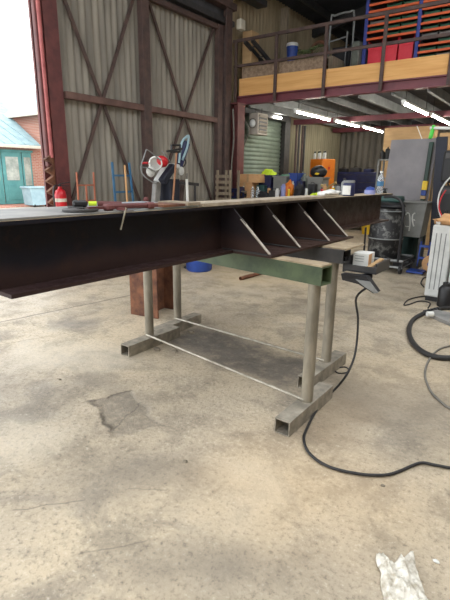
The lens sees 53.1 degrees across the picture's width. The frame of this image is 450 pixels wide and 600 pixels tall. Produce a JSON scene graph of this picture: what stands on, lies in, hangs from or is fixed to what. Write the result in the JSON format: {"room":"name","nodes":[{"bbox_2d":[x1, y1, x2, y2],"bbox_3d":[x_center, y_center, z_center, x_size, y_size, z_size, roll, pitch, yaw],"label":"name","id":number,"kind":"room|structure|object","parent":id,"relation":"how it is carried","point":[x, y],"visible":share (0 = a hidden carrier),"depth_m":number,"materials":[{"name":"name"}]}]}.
{"room":"metal workshop","nodes":[
{"label":"metal workshop","id":0,"kind":"room"},
{"bbox_2d":[0,206,44,209],"bbox_3d":[-14.929,-4.821,22.857,38.400,0.290,44.000,12,19,34],"label":"ground","id":1,"kind":"structure","parent":0,"point":[39,206],"depth_m":20.26,"materials":[{"name":"concrete"}]},
{"bbox_2d":[0,91,44,208],"bbox_3d":[-13.312,-8.544,23.518,17.000,6.570,15.500,12,19,34],"label":"brick building","id":2,"kind":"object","parent":1,"relation":"on","point":[20,145],"visible":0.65,"depth_m":21.64,"materials":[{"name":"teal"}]},
{"bbox_2d":[20,186,45,206],"bbox_3d":[-8.707,-4.769,20.733,0.800,0.900,1.060,12,19,34],"label":"storage bin","id":3,"kind":"object","parent":1,"relation":"on","point":[32,195],"visible":0.75,"depth_m":20.42,"materials":[{"name":"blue plastic"}]},
{"bbox_2d":[0,227,449,599],"bbox_3d":[2.455,0.393,4.853,11.800,0.200,20.300,12,19,34],"label":"floor","id":4,"kind":"structure","parent":0,"point":[99,498],"depth_m":2.64,"materials":[{"name":"concrete"}]},
{"bbox_2d":[27,0,71,206],"bbox_3d":[-2.582,-3.121,6.586,0.440,5.500,0.520,12,19,34],"label":"steel column","id":5,"kind":"structure","parent":4,"relation":"on","point":[43,18],"depth_m":6.51,"materials":[{"name":"metal"}]},
{"bbox_2d":[53,182,69,206],"bbox_3d":[-2.450,-1.477,6.783,0.280,0.591,0.172,-8,18,-27],"label":"fire extinguisher","id":6,"kind":"object","parent":5,"relation":"attached to","point":[60,197],"visible":0.62,"depth_m":6.69,"materials":[{"name":"red metal"}]},
{"bbox_2d":[76,172,95,201],"bbox_3d":[-2.100,-1.171,6.962,0.408,1.554,0.425,12,19,34],"label":"hand truck","id":7,"kind":"object","parent":4,"relation":"on","point":[77,184],"visible":0.3,"depth_m":6.83,"materials":[{"name":"orange paint"}]},
{"bbox_2d":[111,162,133,201],"bbox_3d":[-1.640,-1.386,7.458,0.162,1.717,0.467,12,19,34],"label":"stepladder","id":8,"kind":"object","parent":4,"relation":"on","point":[112,165],"visible":0.34,"depth_m":7.31,"materials":[{"name":"metal"}]},
{"bbox_2d":[124,165,127,201],"bbox_3d":[-1.554,-1.303,7.244,0.032,1.677,0.332,-5,17,-20],"label":"wooden pole","id":9,"kind":"object","parent":4,"relation":"on","point":[126,190],"visible":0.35,"depth_m":7.17,"materials":[{"name":"wood"}]},
{"bbox_2d":[129,266,173,318],"bbox_3d":[-0.808,-0.321,5.106,0.370,0.950,0.412,9,17,26],"label":"stub","id":10,"kind":"object","parent":4,"relation":"on","point":[162,278],"visible":0.41,"depth_m":5.07,"materials":[{"name":"metal"}]},
{"bbox_2d":[140,135,198,201],"bbox_3d":[-0.917,-1.602,7.418,0.380,2.186,1.461,12,19,34],"label":"saw","id":11,"kind":"object","parent":4,"relation":"on","point":[162,187],"visible":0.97,"depth_m":7.20,"materials":[{"name":"grey metal"}]},
{"bbox_2d":[172,153,177,199],"bbox_3d":[-0.838,-1.349,7.093,0.032,1.867,0.421,7,17,20],"label":"handle","id":12,"kind":"object","parent":4,"relation":"on","point":[176,153],"visible":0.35,"depth_m":7.03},
{"bbox_2d":[184,174,188,268],"bbox_3d":[-0.598,-1.302,7.503,0.195,1.557,0.200,12,19,34],"label":"post","id":13,"kind":"object","parent":4,"relation":"on","point":[186,179],"visible":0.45,"depth_m":7.32,"materials":[{"name":"metal"}]},
{"bbox_2d":[186,261,211,271],"bbox_3d":[-0.431,-0.665,7.489,0.498,0.342,0.498,12,19,34],"label":"tub","id":14,"kind":"object","parent":4,"relation":"on","point":[195,266],"visible":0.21,"depth_m":7.33,"materials":[{"name":"plastic"}]},
{"bbox_2d":[120,253,332,436],"bbox_3d":[-0.099,0.086,3.525,2.032,1.032,0.668,16,21,42],"label":"trestle","id":15,"kind":"object","parent":4,"relation":"on","point":[316,274],"visible":0.77,"depth_m":2.95,"materials":[{"name":"green paint"}]},
{"bbox_2d":[215,170,239,199],"bbox_3d":[0.051,-1.913,9.576,0.382,1.636,0.355,12,19,34],"label":"pallet","id":16,"kind":"object","parent":4,"relation":"on","point":[217,176],"visible":0.34,"depth_m":9.35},
{"bbox_2d":[222,0,234,197],"bbox_3d":[0.025,-3.804,9.719,0.328,5.200,0.208,12,19,34],"label":"column","id":17,"kind":"structure","parent":4,"relation":"on","point":[228,13],"depth_m":9.55,"materials":[{"name":"red metal"}]},
{"bbox_2d":[230,102,245,195],"bbox_3d":[0.232,-2.787,10.131,0.280,3.025,0.330,12,19,34],"label":"column","id":18,"kind":"structure","parent":4,"relation":"on","point":[239,108],"depth_m":9.88,"materials":[{"name":"red metal"}]},
{"bbox_2d":[237,53,449,132],"bbox_3d":[4.812,-4.671,10.388,6.780,0.920,6.270,12,19,34],"label":"mezzanine","id":19,"kind":"object","parent":18,"relation":"on","point":[351,92],"visible":0.78,"depth_m":9.20,"materials":[{"name":"red paint"}]},
{"bbox_2d":[242,30,258,67],"bbox_3d":[0.551,-5.165,9.924,0.244,1.305,0.280,12,19,34],"label":"plywood board","id":20,"kind":"object","parent":19,"relation":"on","point":[248,56],"visible":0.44,"depth_m":9.75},
{"bbox_2d":[243,40,270,64],"bbox_3d":[1.253,-5.231,10.536,0.230,1.018,2.638,12,19,34],"label":"ladder","id":21,"kind":"object","parent":19,"relation":"on","point":[247,44],"visible":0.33,"depth_m":9.65,"materials":[{"name":"metal"}]},
{"bbox_2d":[249,109,267,135],"bbox_3d":[0.753,-4.032,10.191,0.271,0.565,0.480,12,19,34],"label":"heater","id":22,"kind":"object","parent":19,"relation":"hanging from","point":[258,122],"visible":0.99,"depth_m":10.09,"materials":[{"name":"beige metal"}]},
{"bbox_2d":[280,7,288,61],"bbox_3d":[1.428,-5.878,10.942,0.240,2.160,0.070,12,19,34],"label":"plank","id":23,"kind":"object","parent":19,"relation":"on","point":[284,25],"visible":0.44,"depth_m":10.76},
{"bbox_2d":[286,42,298,60],"bbox_3d":[1.502,-5.531,10.081,0.280,0.448,0.276,12,19,34],"label":"bucket","id":24,"kind":"object","parent":19,"relation":"on","point":[292,47],"visible":0.78,"depth_m":9.97,"materials":[{"name":"blue paint"}]},
{"bbox_2d":[294,44,323,59],"bbox_3d":[1.811,-5.463,9.982,0.705,0.378,0.360,12,19,34],"label":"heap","id":25,"kind":"object","parent":19,"relation":"on","point":[313,48],"visible":0.49,"depth_m":9.96,"materials":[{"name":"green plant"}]},
{"bbox_2d":[294,107,331,120],"bbox_3d":[1.954,-4.202,9.855,0.080,0.375,1.743,12,19,34],"label":"batten","id":26,"kind":"object","parent":19,"relation":"attached to","point":[296,110],"visible":0.91,"depth_m":9.78,"materials":[{"name":"white paint"}]},
{"bbox_2d":[326,56,343,68],"bbox_3d":[1.861,-4.918,10.101,1.400,0.730,0.600,12,19,34],"label":"pallet stack","id":27,"kind":"object","parent":19,"relation":"on","point":[332,61],"visible":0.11,"depth_m":9.49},
{"bbox_2d":[327,10,354,66],"bbox_3d":[2.690,-5.442,10.166,0.636,1.767,0.600,12,19,34],"label":"trolley","id":28,"kind":"object","parent":19,"relation":"on","point":[344,56],"visible":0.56,"depth_m":9.91,"materials":[{"name":"grey metal"}]},
{"bbox_2d":[233,0,449,101],"bbox_3d":[2.940,-4.357,7.867,6.840,1.280,0.082,12,19,34],"label":"guard rail","id":29,"kind":"object","parent":19,"relation":"attached to","point":[387,13],"visible":0.91,"depth_m":8.40,"materials":[{"name":"red metal"}]},
{"bbox_2d":[333,114,359,127],"bbox_3d":[3.074,-4.579,11.263,0.080,0.375,1.600,12,19,34],"label":"batten","id":30,"kind":"object","parent":19,"relation":"attached to","point":[337,120],"visible":0.96,"depth_m":11.16,"materials":[{"name":"white paint"}]},
{"bbox_2d":[351,41,362,65],"bbox_3d":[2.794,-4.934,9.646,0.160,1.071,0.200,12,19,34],"label":"drum","id":31,"kind":"object","parent":19,"relation":"on","point":[356,55],"visible":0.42,"depth_m":9.50,"materials":[{"name":"grey metal"}]},
{"bbox_2d":[361,114,383,132],"bbox_3d":[4.146,-4.922,12.545,0.080,0.375,1.684,12,19,34],"label":"batten","id":32,"kind":"object","parent":19,"relation":"attached to","point":[381,130],"visible":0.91,"depth_m":12.49,"materials":[{"name":"white paint"}]},
{"bbox_2d":[361,0,449,64],"bbox_3d":[3.999,-5.498,9.088,2.205,2.490,0.670,12,19,34],"label":"storage rack","id":33,"kind":"object","parent":19,"relation":"on","point":[379,5],"visible":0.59,"depth_m":8.99,"materials":[{"name":"metal"}]},
{"bbox_2d":[367,40,382,63],"bbox_3d":[3.287,-5.245,9.650,0.300,0.465,0.482,12,19,34],"label":"storage bin","id":34,"kind":"object","parent":33,"relation":"on","point":[374,54],"visible":0.4,"depth_m":9.48,"materials":[{"name":"red plastic"}]},
{"bbox_2d":[372,0,411,9],"bbox_3d":[3.572,-6.068,9.252,0.997,0.012,0.580,12,19,34],"label":"shelf","id":35,"kind":"object","parent":33,"relation":"attached to","point":[379,5],"depth_m":9.17,"materials":[{"name":"metal"}]},
{"bbox_2d":[385,37,399,61],"bbox_3d":[3.542,-5.191,9.471,0.300,0.465,0.482,12,19,34],"label":"storage bin","id":36,"kind":"object","parent":33,"relation":"on","point":[391,54],"visible":0.27,"depth_m":9.28,"materials":[{"name":"red plastic"}]},
{"bbox_2d":[369,19,417,28],"bbox_3d":[3.567,-5.701,9.355,0.997,0.012,0.580,12,19,34],"label":"shelf","id":37,"kind":"object","parent":33,"relation":"attached to","point":[394,22],"depth_m":9.14,"materials":[{"name":"metal"}]},
{"bbox_2d":[371,12,417,21],"bbox_3d":[3.569,-5.823,9.321,0.997,0.012,0.580,12,19,34],"label":"shelf","id":38,"kind":"object","parent":33,"relation":"attached to","point":[395,15],"depth_m":9.11,"materials":[{"name":"metal"}]},
{"bbox_2d":[369,34,420,43],"bbox_3d":[3.563,-5.456,9.423,0.997,0.012,0.580,12,19,34],"label":"shelf","id":39,"kind":"object","parent":33,"relation":"attached to","point":[393,37],"depth_m":9.29,"materials":[{"name":"metal"}]},
{"bbox_2d":[369,26,421,36],"bbox_3d":[3.565,-5.579,9.389,0.997,0.012,0.580,12,19,34],"label":"shelf","id":40,"kind":"object","parent":33,"relation":"attached to","point":[376,33],"depth_m":9.23,"materials":[{"name":"metal"}]},
{"bbox_2d":[397,35,420,59],"bbox_3d":[3.796,-5.138,9.292,0.300,0.465,0.482,12,19,34],"label":"storage bin","id":41,"kind":"object","parent":33,"relation":"on","point":[406,50],"visible":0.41,"depth_m":9.12,"materials":[{"name":"red plastic"}]},
{"bbox_2d":[419,50,449,55],"bbox_3d":[4.419,-4.909,8.921,0.997,0.012,0.580,12,19,34],"label":"shelf","id":42,"kind":"object","parent":33,"relation":"attached to","point":[426,52],"depth_m":8.86,"materials":[{"name":"metal"}]},
{"bbox_2d":[420,43,449,47],"bbox_3d":[4.421,-5.031,8.887,0.997,0.012,0.580,12,19,34],"label":"shelf","id":43,"kind":"object","parent":33,"relation":"attached to","point":[426,45],"depth_m":8.83,"materials":[{"name":"metal"}]},
{"bbox_2d":[422,21,449,26],"bbox_3d":[4.426,-5.398,8.785,0.997,0.012,0.580,12,19,34],"label":"shelf","id":44,"kind":"object","parent":33,"relation":"attached to","point":[429,23],"depth_m":8.74,"materials":[{"name":"metal"}]},
{"bbox_2d":[422,28,449,33],"bbox_3d":[4.425,-5.276,8.819,0.997,0.012,0.580,12,19,34],"label":"shelf","id":45,"kind":"object","parent":33,"relation":"attached to","point":[431,30],"depth_m":8.77,"materials":[{"name":"metal"}]},
{"bbox_2d":[422,36,449,42],"bbox_3d":[4.423,-5.153,8.853,0.997,0.012,0.580,12,19,34],"label":"shelf","id":46,"kind":"object","parent":33,"relation":"attached to","point":[436,39],"depth_m":9.01,"materials":[{"name":"metal"}]},
{"bbox_2d":[423,13,449,19],"bbox_3d":[4.428,-5.520,8.751,0.997,0.012,0.580,12,19,34],"label":"shelf","id":47,"kind":"object","parent":33,"relation":"attached to","point":[434,15],"depth_m":8.71,"materials":[{"name":"metal"}]},
{"bbox_2d":[424,6,449,11],"bbox_3d":[4.430,-5.643,8.716,0.997,0.012,0.580,12,19,34],"label":"shelf","id":48,"kind":"object","parent":33,"relation":"attached to","point":[433,8],"depth_m":8.68,"materials":[{"name":"metal"}]},
{"bbox_2d":[401,92,428,115],"bbox_3d":[3.699,-3.844,8.661,0.080,0.375,1.786,12,19,34],"label":"batten","id":49,"kind":"object","parent":19,"relation":"attached to","point":[415,107],"visible":0.94,"depth_m":8.58,"materials":[{"name":"white paint"}]},
{"bbox_2d":[429,99,449,124],"bbox_3d":[4.967,-4.271,10.255,0.080,0.375,2.134,12,19,34],"label":"batten","id":50,"kind":"object","parent":19,"relation":"attached to","point":[432,114],"visible":1,"depth_m":9.89,"materials":[{"name":"white paint"}]},
{"bbox_2d":[239,273,261,279],"bbox_3d":[0.538,-0.424,7.196,0.060,0.058,0.964,13,20,37],"label":"pipe","id":51,"kind":"object","parent":4,"relation":"on","point":[252,274],"visible":0.5,"depth_m":6.95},
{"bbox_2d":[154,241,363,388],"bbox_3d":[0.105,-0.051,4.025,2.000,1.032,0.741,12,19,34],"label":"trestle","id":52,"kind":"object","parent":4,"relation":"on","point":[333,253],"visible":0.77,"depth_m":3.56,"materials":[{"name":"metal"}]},
{"bbox_2d":[0,193,392,298],"bbox_3d":[0.569,-0.628,3.590,0.543,0.321,4.736,13,19,36],"label":"steel beam","id":53,"kind":"structure","parent":52,"relation":"on","point":[38,255],"depth_m":2.60,"materials":[{"name":"metal"}]},
{"bbox_2d":[0,206,133,220],"bbox_3d":[-0.870,-0.426,2.179,0.478,0.008,0.729,12,19,34],"label":"sheet","id":54,"kind":"object","parent":53,"relation":"on","point":[42,212],"visible":0.67,"depth_m":2.09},
{"bbox_2d":[62,207,98,212],"bbox_3d":[-0.702,-0.439,2.184,0.170,0.018,0.169,12,19,34],"label":"disc","id":55,"kind":"object","parent":54,"relation":"on","point":[76,209],"visible":0.98,"depth_m":2.13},
{"bbox_2d":[67,200,121,207],"bbox_3d":[-0.714,-0.529,2.467,0.287,0.038,0.079,-7,17,-26],"label":"grinder","id":56,"kind":"object","parent":54,"relation":"on","point":[76,203],"visible":0.82,"depth_m":2.44,"materials":[{"name":"black plastic"}]},
{"bbox_2d":[86,202,157,229],"bbox_3d":[-0.498,-0.432,2.310,0.401,0.126,0.108,-14,21,-42],"label":"clamp","id":57,"kind":"object","parent":53,"relation":"on","point":[118,206],"visible":0.98,"depth_m":2.29,"materials":[{"name":"red metal"}]},
{"bbox_2d":[88,201,198,210],"bbox_3d":[-0.515,-0.559,2.668,0.520,0.011,0.525,12,19,34],"label":"sheet","id":58,"kind":"object","parent":53,"relation":"on","point":[155,208],"visible":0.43,"depth_m":2.52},
{"bbox_2d":[155,202,185,206],"bbox_3d":[-0.356,-0.547,2.583,0.192,0.013,0.183,12,19,34],"label":"bar","id":59,"kind":"object","parent":58,"relation":"on","point":[160,204],"visible":0.71,"depth_m":2.54,"materials":[{"name":"wood"}]},
{"bbox_2d":[158,200,199,205],"bbox_3d":[-0.278,-0.587,2.724,0.247,0.017,0.120,12,19,34],"label":"block","id":60,"kind":"object","parent":58,"relation":"on","point":[187,203],"visible":0.64,"depth_m":2.67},
{"bbox_2d":[193,195,326,206],"bbox_3d":[0.310,-0.759,3.408,0.191,0.019,1.685,13,19,36],"label":"bar","id":61,"kind":"object","parent":53,"relation":"on","point":[301,197],"visible":0.79,"depth_m":3.22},
{"bbox_2d":[317,189,340,195],"bbox_3d":[0.965,-1.015,4.236,0.156,0.055,0.390,12,19,34],"label":"rag","id":62,"kind":"object","parent":53,"relation":"on","point":[329,191],"visible":1,"depth_m":4.18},
{"bbox_2d":[342,180,354,195],"bbox_3d":[1.244,-1.123,4.521,0.120,0.150,0.122,12,19,34],"label":"paint jar","id":63,"kind":"object","parent":53,"relation":"on","point":[348,189],"visible":0.98,"depth_m":4.48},
{"bbox_2d":[364,186,375,193],"bbox_3d":[1.620,-1.226,5.026,0.120,0.085,0.118,12,19,34],"label":"tape roll","id":64,"kind":"object","parent":53,"relation":"on","point":[369,190],"visible":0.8,"depth_m":4.99,"materials":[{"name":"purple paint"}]},
{"bbox_2d":[376,171,383,193],"bbox_3d":[1.801,-1.362,5.212,0.078,0.252,0.079,12,19,34],"label":"water bottle","id":65,"kind":"object","parent":53,"relation":"on","point":[380,181],"visible":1,"depth_m":5.19,"materials":[{"name":"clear plastic"}]},
{"bbox_2d":[342,254,389,274],"bbox_3d":[1.090,-0.281,3.461,0.255,0.110,0.320,12,19,34],"label":"tray","id":66,"kind":"object","parent":52,"relation":"attached to","point":[381,266],"visible":0.88,"depth_m":3.36,"materials":[{"name":"black plastic"}]},
{"bbox_2d":[341,272,379,292],"bbox_3d":[1.017,-0.134,3.307,0.270,0.117,0.212,12,19,34],"label":"grinder","id":67,"kind":"object","parent":66,"relation":"hanging from","point":[365,280],"visible":0.96,"depth_m":3.23,"materials":[{"name":"black plastic"}]},
{"bbox_2d":[353,250,374,265],"bbox_3d":[1.079,-0.317,3.498,0.122,0.112,0.142,12,19,34],"label":"box","id":68,"kind":"object","parent":66,"relation":"in","point":[361,258],"visible":0.8,"depth_m":3.45,"materials":[{"name":"cardboard"}]},
{"bbox_2d":[293,125,305,172],"bbox_3d":[2.018,-3.301,12.406,0.371,2.840,0.060,-11,19,-36],"label":"bundle","id":69,"kind":"object","parent":4,"relation":"on","point":[298,131],"visible":0.34,"depth_m":12.16,"materials":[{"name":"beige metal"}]},
{"bbox_2d":[310,159,334,188],"bbox_3d":[2.638,-2.867,12.482,0.491,1.980,0.503,-9,18,-31],"label":"tall cabinet","id":70,"kind":"object","parent":4,"relation":"on","point":[329,164],"visible":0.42,"depth_m":12.13,"materials":[{"name":"orange metal"}]},
{"bbox_2d":[337,172,379,193],"bbox_3d":[3.967,-2.954,13.442,1.231,1.667,0.528,12,19,34],"label":"tool chest","id":71,"kind":"object","parent":4,"relation":"on","point":[363,180],"visible":0.23,"depth_m":13.04,"materials":[{"name":"blue paint"}]},
{"bbox_2d":[302,288,449,476],"bbox_3d":[1.253,0.494,2.570,1.570,0.813,1.152,12,19,34],"label":"power cable","id":72,"kind":"object","parent":4,"relation":"on","point":[311,455],"visible":0.93,"depth_m":2.51,"materials":[{"name":"black rubber"}]},
{"bbox_2d":[375,159,388,192],"bbox_3d":[3.898,-2.426,11.023,0.372,1.950,0.440,12,19,34],"label":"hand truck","id":73,"kind":"object","parent":4,"relation":"on","point":[379,160],"visible":0.17,"depth_m":10.79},
{"bbox_2d":[367,195,413,273],"bbox_3d":[2.803,-1.156,7.690,0.758,1.266,0.758,12,19,34],"label":"barrel","id":74,"kind":"object","parent":4,"relation":"on","point":[385,239],"visible":0.8,"depth_m":7.48,"materials":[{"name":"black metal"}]},
{"bbox_2d":[374,256,412,262],"bbox_3d":[2.797,-0.737,7.807,0.730,0.015,0.660,12,19,34],"label":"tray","id":75,"kind":"object","parent":74,"relation":"on","point":[403,259],"depth_m":7.59,"materials":[{"name":"metal"}]},
{"bbox_2d":[376,551,427,599],"bbox_3d":[0.693,1.107,1.735,0.172,0.050,0.402,3,16,9],"label":"plastic bag","id":76,"kind":"object","parent":4,"relation":"on","point":[399,580],"visible":1,"depth_m":1.77,"materials":[{"name":"plastic"}]},
{"bbox_2d":[381,126,438,200],"bbox_3d":[4.858,-3.181,12.165,1.351,2.814,0.030,12,19,34],"label":"wall","id":77,"kind":"structure","parent":4,"relation":"on","point":[398,133],"depth_m":11.93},
{"bbox_2d":[384,138,435,255],"bbox_3d":[3.354,-1.819,8.358,0.885,2.199,0.350,12,19,34],"label":"cabinet","id":78,"kind":"object","parent":4,"relation":"on","point":[407,157],"visible":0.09,"depth_m":8.11,"materials":[{"name":"grey painted sheet metal"},{"name":"plywood"},{"name":"blue paint"}]},
{"bbox_2d":[417,125,449,138],"bbox_3d":[3.609,-2.800,7.484,0.830,0.224,0.050,12,19,34],"label":"extraction arm","id":79,"kind":"object","parent":78,"relation":"attached to","point":[433,128],"visible":1,"depth_m":7.54},
{"bbox_2d":[393,200,431,268],"bbox_3d":[3.286,-1.162,7.951,0.524,1.150,0.480,12,19,34],"label":"bin","id":80,"kind":"object","parent":4,"relation":"on","point":[416,220],"visible":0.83,"depth_m":7.72,"materials":[{"name":"plastic"}]},
{"bbox_2d":[403,203,431,237],"bbox_3d":[3.299,-1.415,7.893,0.484,0.570,0.450,12,19,34],"label":"tub","id":81,"kind":"object","parent":80,"relation":"in","point":[416,220],"depth_m":7.70,"materials":[{"name":"grey plastic"}]},
{"bbox_2d":[403,296,430,307],"bbox_3d":[2.533,0.013,5.814,0.313,0.016,0.700,12,19,34],"label":"lead","id":82,"kind":"object","parent":4,"relation":"on","point":[418,296],"visible":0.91,"depth_m":5.78,"materials":[{"name":"rubber"}]},
{"bbox_2d":[406,241,430,273],"bbox_3d":[3.296,-0.691,7.415,0.470,0.511,0.299,12,19,34],"label":"truck","id":83,"kind":"object","parent":4,"relation":"on","point":[425,260],"visible":0.59,"depth_m":7.49,"materials":[{"name":"paint"}]},
{"bbox_2d":[412,142,433,258],"bbox_3d":[3.500,-1.684,8.008,0.131,2.132,0.062,12,19,34],"label":"pole","id":84,"kind":"object","parent":4,"relation":"on","point":[431,144],"visible":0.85,"depth_m":7.87,"materials":[{"name":"metal"}]},
{"bbox_2d":[407,306,449,360],"bbox_3d":[2.626,0.288,4.770,2.300,0.064,1.216,-12,20,-38],"label":"hose","id":85,"kind":"object","parent":4,"relation":"on","point":[414,344],"visible":0.89,"depth_m":4.35,"materials":[{"name":"black rubber"}]},
{"bbox_2d":[424,133,449,249],"bbox_3d":[4.736,-2.222,9.435,0.738,2.433,0.030,12,19,34],"label":"wall","id":86,"kind":"structure","parent":4,"relation":"on","point":[441,134],"depth_m":9.75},
{"bbox_2d":[424,224,449,301],"bbox_3d":[2.793,-0.486,5.822,0.240,0.980,0.344,12,19,34],"label":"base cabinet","id":87,"kind":"object","parent":4,"relation":"on","point":[438,271],"visible":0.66,"depth_m":5.68,"materials":[{"name":"white metal"}]},
{"bbox_2d":[433,213,449,224],"bbox_3d":[2.837,-1.004,5.602,0.502,0.135,0.316,12,19,34],"label":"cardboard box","id":88,"kind":"object","parent":87,"relation":"on","point":[444,219],"visible":0.93,"depth_m":5.57,"materials":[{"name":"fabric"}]},
{"bbox_2d":[424,345,449,408],"bbox_3d":[1.933,0.594,3.700,0.721,0.018,1.472,3,16,6],"label":"cable","id":89,"kind":"object","parent":4,"relation":"on","point":[437,350],"visible":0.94,"depth_m":3.52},
{"bbox_2d":[425,308,449,325],"bbox_3d":[2.442,0.169,5.113,0.348,0.090,0.467,12,19,34],"label":"vacuum nozzle","id":90,"kind":"object","parent":4,"relation":"on","point":[441,316],"depth_m":5.07,"materials":[{"name":"grey plastic"}]},
{"bbox_2d":[429,136,447,253],"bbox_3d":[3.634,-1.624,7.678,0.327,2.196,0.040,12,19,34],"label":"board","id":91,"kind":"object","parent":4,"relation":"on","point":[441,142],"visible":0.43,"depth_m":7.57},
{"bbox_2d":[436,282,449,306],"bbox_3d":[2.743,-0.069,5.592,0.180,0.300,0.180,12,19,34],"label":"canister","id":92,"kind":"object","parent":4,"relation":"on","point":[443,298],"visible":0.88,"depth_m":5.54,"materials":[{"name":"plastic"}]},
{"bbox_3d":[1.366,-1.601,9.593,2.500,1.060,1.065,12,19,34],"label":"workbench","id":93,"kind":"object","parent":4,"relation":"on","visible":0},
{"bbox_2d":[231,187,246,197],"bbox_3d":[0.274,-2.329,9.729,0.370,0.240,0.220,12,19,34],"label":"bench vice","id":94,"kind":"object","parent":93,"relation":"on","point":[233,190],"visible":0.67,"depth_m":9.70,"materials":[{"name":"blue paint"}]},
{"bbox_2d":[240,182,258,197],"bbox_3d":[0.507,-2.427,9.936,0.406,0.325,0.302,12,19,34],"label":"cardboard box","id":95,"kind":"object","parent":93,"relation":"on","point":[248,186],"visible":0.42,"depth_m":9.77,"materials":[{"name":"brown cardboard"}]},
{"bbox_2d":[240,174,264,182],"bbox_3d":[0.571,-2.655,9.814,0.546,0.179,0.282,12,19,34],"label":"cardboard box","id":96,"kind":"object","parent":95,"relation":"on","point":[248,178],"visible":0.78,"depth_m":9.67,"materials":[{"name":"brown cardboard"}]},
{"bbox_2d":[259,175,280,189],"bbox_3d":[0.973,-2.505,9.934,0.358,0.488,0.400,12,19,34],"label":"plastic crate","id":97,"kind":"object","parent":93,"relation":"on","point":[268,178],"visible":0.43,"depth_m":9.72,"materials":[{"name":"blue paint"}]},
{"bbox_2d":[261,169,276,174],"bbox_3d":[0.969,-2.754,9.868,0.281,0.238,0.358,-12,20,-39],"label":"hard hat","id":98,"kind":"object","parent":97,"relation":"on","point":[266,171],"visible":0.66,"depth_m":9.77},
{"bbox_2d":[272,176,289,196],"bbox_3d":[1.272,-2.431,9.714,0.356,0.472,0.420,12,19,34],"label":"plastic crate","id":99,"kind":"object","parent":93,"relation":"on","point":[278,181],"visible":0.48,"depth_m":9.54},
{"bbox_2d":[285,179,293,195],"bbox_3d":[1.308,-2.272,9.239,0.250,0.421,0.228,12,19,34],"label":"bottle","id":100,"kind":"object","parent":93,"relation":"on","point":[289,184],"visible":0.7,"depth_m":9.17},
{"bbox_2d":[289,173,305,188],"bbox_3d":[1.523,-2.426,9.589,0.217,0.536,0.360,12,19,34],"label":"plastic crate","id":101,"kind":"object","parent":93,"relation":"on","point":[295,177],"visible":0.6,"depth_m":9.42,"materials":[{"name":"blue paint"}]},
{"bbox_2d":[294,182,304,195],"bbox_3d":[1.518,-2.200,9.111,0.209,0.357,0.270,12,19,34],"label":"tool bag","id":102,"kind":"object","parent":93,"relation":"on","point":[299,190],"visible":0.7,"depth_m":9.03,"materials":[{"name":"black fabric"}]},
{"bbox_2d":[308,182,316,194],"bbox_3d":[1.769,-2.203,9.120,0.154,0.366,0.134,12,19,34],"label":"radio","id":103,"kind":"object","parent":93,"relation":"on","point":[312,188],"visible":0.7,"depth_m":9.06,"materials":[{"name":"black plastic"}]},
{"bbox_2d":[306,177,329,191],"bbox_3d":[1.913,-2.299,9.290,0.372,0.463,0.340,12,19,34],"label":"plastic crate","id":104,"kind":"object","parent":93,"relation":"on","point":[317,180],"visible":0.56,"depth_m":9.12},
{"bbox_2d":[310,165,326,176],"bbox_3d":[1.911,-2.633,9.194,0.273,0.232,0.320,-9,18,-32],"label":"helmet","id":105,"kind":"object","parent":104,"relation":"on","point":[316,171],"visible":0.94,"depth_m":9.10,"materials":[{"name":"black plastic"}]},
{"bbox_3d":[3.586,-0.833,7.112,0.495,0.975,0.530,12,19,34],"label":"machine","id":106,"kind":"object","parent":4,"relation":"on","visible":0},
{"bbox_2d":[437,182,449,216],"bbox_3d":[3.585,-1.547,6.915,0.484,0.538,0.480,12,19,34],"label":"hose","id":107,"kind":"object","parent":106,"relation":"on","point":[445,201],"visible":0.84,"depth_m":6.84,"materials":[{"name":"rubber"}]},
{"bbox_2d":[440,150,449,181],"bbox_3d":[3.571,-2.050,6.797,0.460,0.528,0.450,12,19,34],"label":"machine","id":108,"kind":"object","parent":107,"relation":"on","point":[445,174],"visible":0.92,"depth_m":6.75,"materials":[{"name":"metal"}]},
{"bbox_2d":[231,0,348,187],"bbox_3d":[-1.773,-3.446,7.605,0.084,5.600,19.200,12,19,34],"label":"wall","id":109,"kind":"structure","parent":0,"point":[319,137],"depth_m":11.65,"materials":[{"name":"beige metal"}]},
{"bbox_2d":[56,0,223,205],"bbox_3d":[-1.281,-3.029,8.235,0.157,4.430,3.933,12,19,34],"label":"door","id":110,"kind":"structure","parent":109,"relation":"in","point":[138,76],"depth_m":7.78,"materials":[{"name":"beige metal"}]},
{"bbox_2d":[165,0,266,27],"bbox_3d":[-2.057,-5.200,6.323,0.360,0.780,9.600,12,19,34],"label":"trim","id":111,"kind":"structure","parent":109,"relation":"attached to","point":[212,10],"depth_m":8.84,"materials":[{"name":"metal"}]},
{"bbox_2d":[237,18,244,30],"bbox_3d":[0.336,-5.768,9.439,0.120,0.200,0.180,12,19,34],"label":"lamp","id":112,"kind":"object","parent":109,"relation":"attached to","point":[240,22],"visible":1,"depth_m":9.38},
{"bbox_2d":[243,107,290,174],"bbox_3d":[0.969,-3.095,11.319,0.300,3.000,2.320,12,19,34],"label":"door","id":113,"kind":"structure","parent":109,"relation":"in","point":[271,151],"depth_m":11.34,"materials":[{"name":"pale green painted corrugated metal"}]},
{"bbox_2d":[276,0,374,43],"bbox_3d":[2.837,-5.843,3.531,11.800,2.144,19.300,12,19,34],"label":"ceiling","id":114,"kind":"structure","parent":0,"point":[316,11],"depth_m":11.73,"materials":[{"name":"metal"}]},
{"bbox_2d":[338,130,449,200],"bbox_3d":[8.295,-3.244,12.218,11.550,3.000,0.066,12,19,34],"label":"wall","id":115,"kind":"structure","parent":0,"point":[362,150],"depth_m":14.67,"materials":[{"name":"metal"}]},
{"bbox_2d":[349,28,443,127],"bbox_3d":[8.472,-7.202,11.155,11.400,5.200,0.090,12,19,34],"label":"wall","id":116,"kind":"structure","parent":0,"point":[421,42],"depth_m":13.95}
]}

